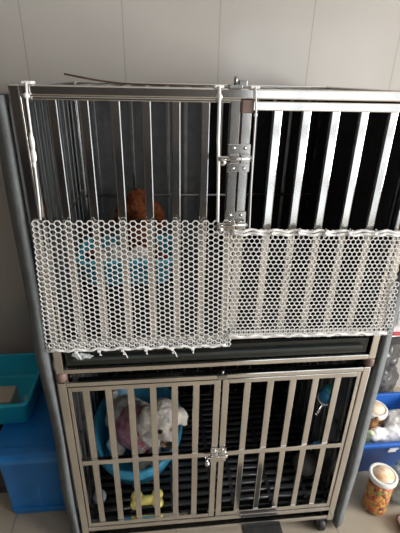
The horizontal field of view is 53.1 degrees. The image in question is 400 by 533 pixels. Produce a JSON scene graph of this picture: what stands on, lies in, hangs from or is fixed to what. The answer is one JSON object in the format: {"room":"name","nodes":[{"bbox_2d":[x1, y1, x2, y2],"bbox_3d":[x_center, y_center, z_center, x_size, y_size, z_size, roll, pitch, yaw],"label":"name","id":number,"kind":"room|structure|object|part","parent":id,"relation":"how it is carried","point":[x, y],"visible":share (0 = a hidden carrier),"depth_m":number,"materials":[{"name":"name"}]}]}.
{"room":"pet kennel room","nodes":[
{"label":"pet kennel room","id":0,"kind":"room"},
{"bbox_2d":[0,0,399,386],"bbox_3d":[0.493,-0.535,1.623,5.200,2.636,0.100,-1,25,-6],"label":"wall","id":1,"kind":"structure","parent":0,"point":[333,43],"depth_m":1.40,"materials":[{"name":"white paint"}]},
{"bbox_2d":[0,387,399,532],"bbox_3d":[0.672,1.553,0.353,5.200,0.050,4.200,-1,25,-6],"label":"floor","id":2,"kind":"structure","parent":0,"point":[357,519],"depth_m":1.51,"materials":[{"name":"tile"}]},
{"bbox_2d":[0,424,6,492],"bbox_3d":[-0.928,0.685,1.686,0.325,0.318,0.380,-1,25,-6],"label":"storage box","id":3,"kind":"object","parent":2,"relation":"on","point":[3,489],"visible":0.02,"depth_m":1.57,"materials":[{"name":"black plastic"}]},
{"bbox_2d":[0,353,41,423],"bbox_3d":[-0.764,0.484,1.589,0.256,0.110,0.310,-1,25,-6],"label":"tray","id":4,"kind":"object","parent":3,"relation":"on","point":[21,370],"visible":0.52,"depth_m":1.68,"materials":[{"name":"teal plastic"}]},
{"bbox_2d":[0,386,19,403],"bbox_3d":[-0.759,0.520,1.527,0.109,0.089,0.090,-1,25,-6],"label":"box","id":5,"kind":"object","parent":4,"relation":"in","point":[8,394],"visible":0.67,"depth_m":1.52,"materials":[{"name":"beige plastic"}]},
{"bbox_2d":[0,386,65,513],"bbox_3d":[-0.619,0.697,1.663,0.269,0.328,0.482,-1,25,-6],"label":"storage tote","id":6,"kind":"object","parent":2,"relation":"on","point":[29,469],"visible":0.33,"depth_m":1.45,"materials":[{"name":"blue plastic"}]},
{"bbox_3d":[-0.616,0.569,1.603,0.269,0.045,0.482,-1,25,-6],"label":"lid","id":7,"kind":"part","parent":6,"relation":"part of","materials":[{"name":"blue plastic"}]},
{"bbox_2d":[58,359,370,532],"bbox_3d":[0.021,0.518,1.550,0.892,0.775,0.655,-1,25,-6],"label":"cage","id":8,"kind":"object","parent":2,"relation":"on","point":[235,453],"visible":0.68,"depth_m":1.36,"materials":[{"name":"silver metal"}]},
{"bbox_3d":[-0.383,0.630,1.243,0.022,0.707,0.022,-1,25,-6],"label":"post","id":9,"kind":"part","parent":8,"relation":"part of","materials":[{"name":"silver metal"}]},
{"bbox_2d":[69,372,104,503],"bbox_3d":[-0.413,0.479,1.502,0.014,0.618,0.578,-1,25,-6],"label":"grille","id":10,"kind":"object","parent":8,"relation":"attached to","point":[92,489],"depth_m":1.42,"materials":[{"name":"metal"}]},
{"bbox_2d":[92,489,105,503],"bbox_3d":[-0.351,0.803,1.397,0.048,0.048,0.048,-1,25,-6],"label":"ball","id":11,"kind":"object","parent":8,"relation":"on","point":[94,497],"visible":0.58,"depth_m":1.39,"materials":[{"name":"grey plastic"}]},
{"bbox_2d":[94,387,181,484],"bbox_3d":[-0.248,0.661,1.619,0.355,0.120,0.500,-1,25,-6],"label":"basin","id":12,"kind":"object","parent":8,"relation":"in","point":[101,431],"visible":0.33,"depth_m":1.58,"materials":[{"name":"blue plastic"}]},
{"bbox_2d":[104,390,187,470],"bbox_3d":[-0.227,0.581,1.518,0.253,0.336,0.462,-13,29,-28],"label":"dog","id":13,"kind":"object","parent":12,"relation":"in","point":[164,407],"visible":0.65,"depth_m":1.47},
{"bbox_3d":[-0.158,0.599,1.253,0.426,0.610,0.017,-1,25,-6],"label":"door","id":14,"kind":"part","parent":8,"relation":"part of","materials":[{"name":"silver metal"}]},
{"bbox_2d":[130,489,163,509],"bbox_3d":[-0.185,0.812,1.397,0.114,0.038,0.063,-1,25,-6],"label":"toy","id":15,"kind":"object","parent":8,"relation":"on","point":[145,499],"visible":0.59,"depth_m":1.39,"materials":[{"name":"yellow rubber"}]},
{"bbox_2d":[105,363,285,393],"bbox_3d":[-0.007,0.342,1.812,0.858,0.618,0.023,-1,25,-6],"label":"grille","id":16,"kind":"object","parent":8,"relation":"attached to","point":[283,383],"depth_m":1.94,"materials":[{"name":"metal"}]},
{"bbox_2d":[108,363,283,390],"bbox_3d":[-0.009,0.349,1.838,0.851,0.678,0.007,-1,25,-6],"label":"cloth","id":17,"kind":"object","parent":8,"relation":"hanging from","point":[277,383],"visible":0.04,"depth_m":1.92,"materials":[{"name":"black fabric"}]},
{"bbox_2d":[7,76,399,382],"bbox_3d":[0.039,-0.165,1.231,0.906,0.758,0.658,-1,25,-6],"label":"cage","id":18,"kind":"object","parent":8,"relation":"on","point":[241,351],"visible":0.73,"depth_m":0.99,"materials":[{"name":"silver metal"}]},
{"bbox_2d":[21,81,41,219],"bbox_3d":[-0.339,-0.233,0.831,0.025,0.278,0.038,-1,25,-6],"label":"cord","id":19,"kind":"object","parent":18,"relation":"hanging from","point":[26,95],"visible":1,"depth_m":0.81,"materials":[{"name":"white plastic"}]},
{"bbox_3d":[-0.368,-0.035,0.929,0.022,0.708,0.022,-1,25,-6],"label":"post","id":20,"kind":"part","parent":18,"relation":"part of","materials":[{"name":"silver metal"}]},
{"bbox_2d":[30,95,89,360],"bbox_3d":[-0.398,-0.162,1.199,0.014,0.667,0.578,-1,25,-6],"label":"grille","id":21,"kind":"object","parent":18,"relation":"attached to","point":[74,104],"depth_m":1.24,"materials":[{"name":"metal"}]},
{"bbox_3d":[-0.428,-0.291,1.468,0.022,0.708,0.022,-1,25,-6],"label":"post","id":22,"kind":"part","parent":18,"relation":"part of","materials":[{"name":"silver metal"}]},
{"bbox_2d":[76,235,172,284],"bbox_3d":[-0.251,-0.021,1.405,0.326,0.100,0.234,-1,25,-6],"label":"tub","id":23,"kind":"object","parent":18,"relation":"in","point":[170,248],"visible":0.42,"depth_m":1.32,"materials":[{"name":"teal plastic"}]},
{"bbox_2d":[86,248,94,260],"bbox_3d":[-0.369,-0.016,1.367,0.045,0.109,0.068,-1,25,-6],"label":"cloth","id":24,"kind":"object","parent":23,"relation":"in","point":[91,251],"visible":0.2,"depth_m":1.33,"materials":[{"name":"fabric"}]},
{"bbox_2d":[94,244,120,259],"bbox_3d":[-0.304,-0.007,1.330,0.109,0.139,0.067,-1,25,-6],"label":"blanket","id":25,"kind":"object","parent":23,"relation":"in","point":[113,251],"visible":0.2,"depth_m":1.30,"materials":[{"name":"white fabric"}]},
{"bbox_2d":[129,246,146,259],"bbox_3d":[-0.211,-0.007,1.338,0.085,0.128,0.057,-1,25,-6],"label":"blanket","id":26,"kind":"object","parent":23,"relation":"in","point":[134,251],"visible":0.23,"depth_m":1.31,"materials":[{"name":"white fabric"}]},
{"bbox_2d":[114,189,164,258],"bbox_3d":[-0.207,-0.121,1.378,0.186,0.293,0.153,10,26,17],"label":"poodle","id":27,"kind":"object","parent":23,"relation":"in","point":[135,200],"visible":0.31,"depth_m":1.34,"materials":[{"name":"orange fur"}]},
{"bbox_2d":[156,252,172,274],"bbox_3d":[-0.120,-0.004,1.368,0.063,0.096,0.080,-1,25,-6],"label":"cloth","id":28,"kind":"object","parent":23,"relation":"in","point":[160,254],"visible":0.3,"depth_m":1.34,"materials":[{"name":"fabric"}]},
{"bbox_2d":[31,220,230,359],"bbox_3d":[-0.152,0.069,0.977,0.481,0.382,0.019,-1,25,-6],"label":"mesh panel","id":29,"kind":"object","parent":18,"relation":"attached to","point":[99,348],"visible":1,"depth_m":0.98,"materials":[{"name":"white plastic"}]},
{"bbox_3d":[-0.138,-0.071,0.938,0.436,0.600,0.016,-1,25,-6],"label":"door","id":30,"kind":"part","parent":18,"relation":"part of","materials":[{"name":"silver metal"}]},
{"bbox_2d":[64,73,205,86],"bbox_3d":[-0.148,-0.429,0.920,0.325,0.022,0.019,2,25,1],"label":"twig","id":31,"kind":"object","parent":18,"relation":"on","point":[82,77],"visible":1,"depth_m":0.92,"materials":[{"name":"grey metal"}]},
{"bbox_2d":[0,94,399,532],"bbox_3d":[0.031,0.181,1.426,1.000,1.472,0.664,-1,25,-6],"label":"cage cover","id":32,"kind":"object","parent":18,"relation":"hanging from","point":[9,153],"visible":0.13,"depth_m":1.36,"materials":[{"name":"grey fabric"}]},
{"bbox_2d":[77,96,322,254],"bbox_3d":[0.008,-0.299,1.510,0.858,0.667,0.023,-1,25,-6],"label":"grille","id":33,"kind":"object","parent":18,"relation":"attached to","point":[80,149],"depth_m":1.47,"materials":[{"name":"metal"}]},
{"bbox_3d":[0.044,-0.485,1.096,0.898,0.020,0.622,-1,25,-6],"label":"frame","id":34,"kind":"part","parent":18,"relation":"part of","materials":[{"name":"silver metal"}]},
{"bbox_3d":[0.030,0.138,1.390,0.898,0.017,0.622,-1,25,-6],"label":"frame","id":35,"kind":"part","parent":18,"relation":"part of","materials":[{"name":"silver metal"}]},
{"bbox_2d":[65,299,368,365],"bbox_3d":[0.032,0.111,1.363,0.842,0.050,0.598,-1,25,-6],"label":"tray","id":36,"kind":"object","parent":18,"relation":"on","point":[279,349],"depth_m":1.11,"materials":[{"name":"plastic"}]},
{"bbox_2d":[213,85,223,221],"bbox_3d":[0.036,-0.237,0.870,0.021,0.288,0.038,-1,25,-6],"label":"cord","id":37,"kind":"object","parent":18,"relation":"hanging from","point":[219,96],"visible":1,"depth_m":0.85,"materials":[{"name":"white plastic"}]},
{"bbox_2d":[248,85,259,227],"bbox_3d":[0.109,-0.232,0.883,0.022,0.305,0.034,-1,25,-6],"label":"cord","id":38,"kind":"object","parent":18,"relation":"hanging from","point":[249,86],"visible":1,"depth_m":0.85,"materials":[{"name":"white plastic"}]},
{"bbox_2d":[206,99,319,246],"bbox_3d":[0.227,-0.348,1.533,0.408,0.585,0.007,-1,25,-6],"label":"cloth","id":39,"kind":"object","parent":18,"relation":"hanging from","point":[264,117],"visible":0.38,"depth_m":1.52,"materials":[{"name":"black fabric"}]},
{"bbox_2d":[225,228,399,338],"bbox_3d":[0.303,0.053,1.021,0.468,0.323,0.017,-1,25,-6],"label":"mesh panel","id":40,"kind":"object","parent":18,"relation":"attached to","point":[318,232],"visible":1,"depth_m":1.02,"materials":[{"name":"white plastic"}]},
{"bbox_3d":[0.286,-0.080,0.981,0.413,0.597,0.016,-1,25,-6],"label":"door","id":41,"kind":"part","parent":18,"relation":"part of","materials":[{"name":"silver metal"}]},
{"bbox_2d":[303,101,399,318],"bbox_3d":[0.456,-0.221,1.275,0.003,0.583,0.535,-2,25,-6],"label":"cloth","id":42,"kind":"object","parent":18,"relation":"hanging from","point":[376,123],"visible":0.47,"depth_m":1.20,"materials":[{"name":"black fabric"}]},
{"bbox_2d":[305,102,399,336],"bbox_3d":[0.473,-0.183,1.286,0.014,0.667,0.578,-1,25,-6],"label":"grille","id":43,"kind":"object","parent":18,"relation":"attached to","point":[319,113],"depth_m":1.45,"materials":[{"name":"metal"}]},
{"bbox_3d":[0.503,-0.057,1.016,0.022,0.708,0.022,-1,25,-6],"label":"post","id":44,"kind":"part","parent":18,"relation":"part of","materials":[{"name":"silver metal"}]},
{"bbox_3d":[0.013,0.773,1.689,0.892,0.064,0.622,-1,25,-6],"label":"frame","id":45,"kind":"part","parent":8,"relation":"part of","materials":[{"name":"silver metal"}]},
{"bbox_2d":[92,392,325,518],"bbox_3d":[0.017,0.741,1.673,0.842,0.018,0.573,-1,25,-6],"label":"tray","id":46,"kind":"object","parent":8,"relation":"on","point":[147,512],"depth_m":1.53,"materials":[{"name":"plastic"}]},
{"bbox_3d":[0.026,0.180,1.409,0.892,0.017,0.622,-1,25,-6],"label":"frame","id":47,"kind":"part","parent":8,"relation":"part of","materials":[{"name":"silver metal"}]},
{"bbox_3d":[0.265,0.588,1.295,0.414,0.610,0.017,-1,25,-6],"label":"door","id":48,"kind":"part","parent":8,"relation":"part of","materials":[{"name":"silver metal"}]},
{"bbox_2d":[293,451,315,475],"bbox_3d":[0.397,0.744,1.512,0.088,0.087,0.088,-1,25,-6],"label":"ball","id":49,"kind":"object","parent":8,"relation":"on","point":[309,463],"visible":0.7,"depth_m":1.48,"materials":[{"name":"grey rubber"}]},
{"bbox_2d":[284,360,356,489],"bbox_3d":[0.453,0.458,1.588,0.014,0.618,0.578,-1,25,-6],"label":"grille","id":50,"kind":"object","parent":8,"relation":"attached to","point":[323,482],"depth_m":1.53,"materials":[{"name":"metal"}]},
{"bbox_2d":[315,384,331,415],"bbox_3d":[0.432,0.449,1.374,0.058,0.160,0.091,17,29,29],"label":"water dispenser","id":51,"kind":"object","parent":8,"relation":"attached to","point":[323,397],"visible":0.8,"depth_m":1.34,"materials":[{"name":"blue plastic"}]},
{"bbox_2d":[319,386,329,403],"bbox_3d":[0.432,0.436,1.362,0.046,0.092,0.070,7,26,11],"label":"bottle","id":52,"kind":"object","parent":51,"relation":"on","point":[324,395],"depth_m":1.34,"materials":[{"name":"blue plastic"}]},
{"bbox_3d":[0.482,0.609,1.329,0.022,0.707,0.022,-1,25,-6],"label":"post","id":53,"kind":"part","parent":8,"relation":"part of","materials":[{"name":"silver metal"}]},
{"bbox_2d":[242,523,282,532],"bbox_3d":[0.242,1.020,1.401,0.144,0.003,0.425,-1,25,-6],"label":"floor mat","id":54,"kind":"object","parent":2,"relation":"on","point":[274,527],"visible":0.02,"depth_m":1.49,"materials":[{"name":"grey rubber"}]},
{"bbox_2d":[358,392,399,471],"bbox_3d":[0.782,0.744,1.789,0.435,0.193,0.290,-1,25,-6],"label":"basket","id":55,"kind":"object","parent":2,"relation":"on","point":[388,453],"visible":0.13,"depth_m":1.68,"materials":[{"name":"blue plastic"}]},
{"bbox_2d":[365,430,373,442],"bbox_3d":[0.711,0.721,1.678,0.036,0.092,0.032,-1,25,-6],"label":"snack bag","id":56,"kind":"object","parent":55,"relation":"in","point":[370,432],"visible":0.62,"depth_m":1.67,"materials":[{"name":"plastic"}]},
{"bbox_2d":[368,400,387,429],"bbox_3d":[0.757,0.717,1.784,0.106,0.234,0.106,-1,25,-6],"label":"jar","id":57,"kind":"object","parent":55,"relation":"in","point":[380,410],"visible":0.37,"depth_m":1.72,"materials":[{"name":"white plastic"}]},
{"bbox_3d":[0.759,0.622,1.739,0.106,0.023,0.106,-1,25,-6],"label":"lid","id":58,"kind":"part","parent":57,"relation":"part of","materials":[{"name":"white plastic"}]},
{"bbox_2d":[369,409,399,442],"bbox_3d":[0.814,0.720,1.728,0.236,0.206,0.151,-1,25,-6],"label":"plastic bag","id":59,"kind":"object","parent":55,"relation":"in","point":[390,432],"visible":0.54,"depth_m":1.66,"materials":[{"name":"white plastic"}]},
{"bbox_2d":[370,417,378,427],"bbox_3d":[0.726,0.652,1.669,0.034,0.068,0.022,-1,25,-6],"label":"snack bag","id":60,"kind":"object","parent":59,"relation":"on","point":[373,423],"visible":0.98,"depth_m":1.66,"materials":[{"name":"orange plastic"}]},
{"bbox_2d":[387,448,398,451],"bbox_3d":[0.795,0.756,1.649,0.046,0.020,0.009,-1,25,-6],"label":"print","id":61,"kind":"object","parent":55,"relation":"attached to","point":[388,449],"depth_m":1.65},
{"bbox_2d":[362,462,397,515],"bbox_3d":[0.687,0.862,1.539,0.102,0.189,0.102,-1,25,-6],"label":"jar","id":62,"kind":"object","parent":2,"relation":"on","point":[382,479],"visible":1,"depth_m":1.51,"materials":[{"name":"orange plastic"}]},
{"bbox_3d":[0.688,0.786,1.503,0.102,0.019,0.102,-1,25,-6],"label":"lid","id":63,"kind":"part","parent":62,"relation":"part of","materials":[{"name":"white plastic"}]},
{"bbox_2d":[378,344,399,392],"bbox_3d":[0.825,0.503,1.939,0.285,0.502,0.180,-1,25,-6],"label":"bag","id":64,"kind":"object","parent":2,"relation":"on","point":[390,376],"visible":0.11,"depth_m":1.88,"materials":[{"name":"plastic"}]},
{"bbox_2d":[390,311,399,344],"bbox_3d":[0.883,0.263,1.772,0.132,0.186,0.054,-1,25,-6],"label":"pouch","id":65,"kind":"object","parent":64,"relation":"on","point":[395,340],"visible":0.36,"depth_m":1.76,"materials":[{"name":"white plastic"}]},
{"bbox_2d":[390,332,399,344],"bbox_3d":[0.885,0.319,1.776,0.092,0.065,0.014,-1,25,-6],"label":"print","id":66,"kind":"object","parent":65,"relation":"attached to","point":[395,340],"depth_m":1.77,"materials":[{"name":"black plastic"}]},
{"bbox_2d":[390,460,399,505],"bbox_3d":[0.800,0.854,1.580,0.128,0.173,0.147,15,28,26],"label":"clear bag","id":67,"kind":"object","parent":2,"relation":"on","point":[395,496],"visible":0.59,"depth_m":1.54,"materials":[{"name":"clear plastic"}]},
{"bbox_2d":[396,514,399,526],"bbox_3d":[0.794,0.973,1.496,0.110,0.030,0.085,-1,25,-6],"label":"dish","id":68,"kind":"object","parent":2,"relation":"on","point":[398,515],"visible":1,"depth_m":1.51,"materials":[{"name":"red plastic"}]}
]}

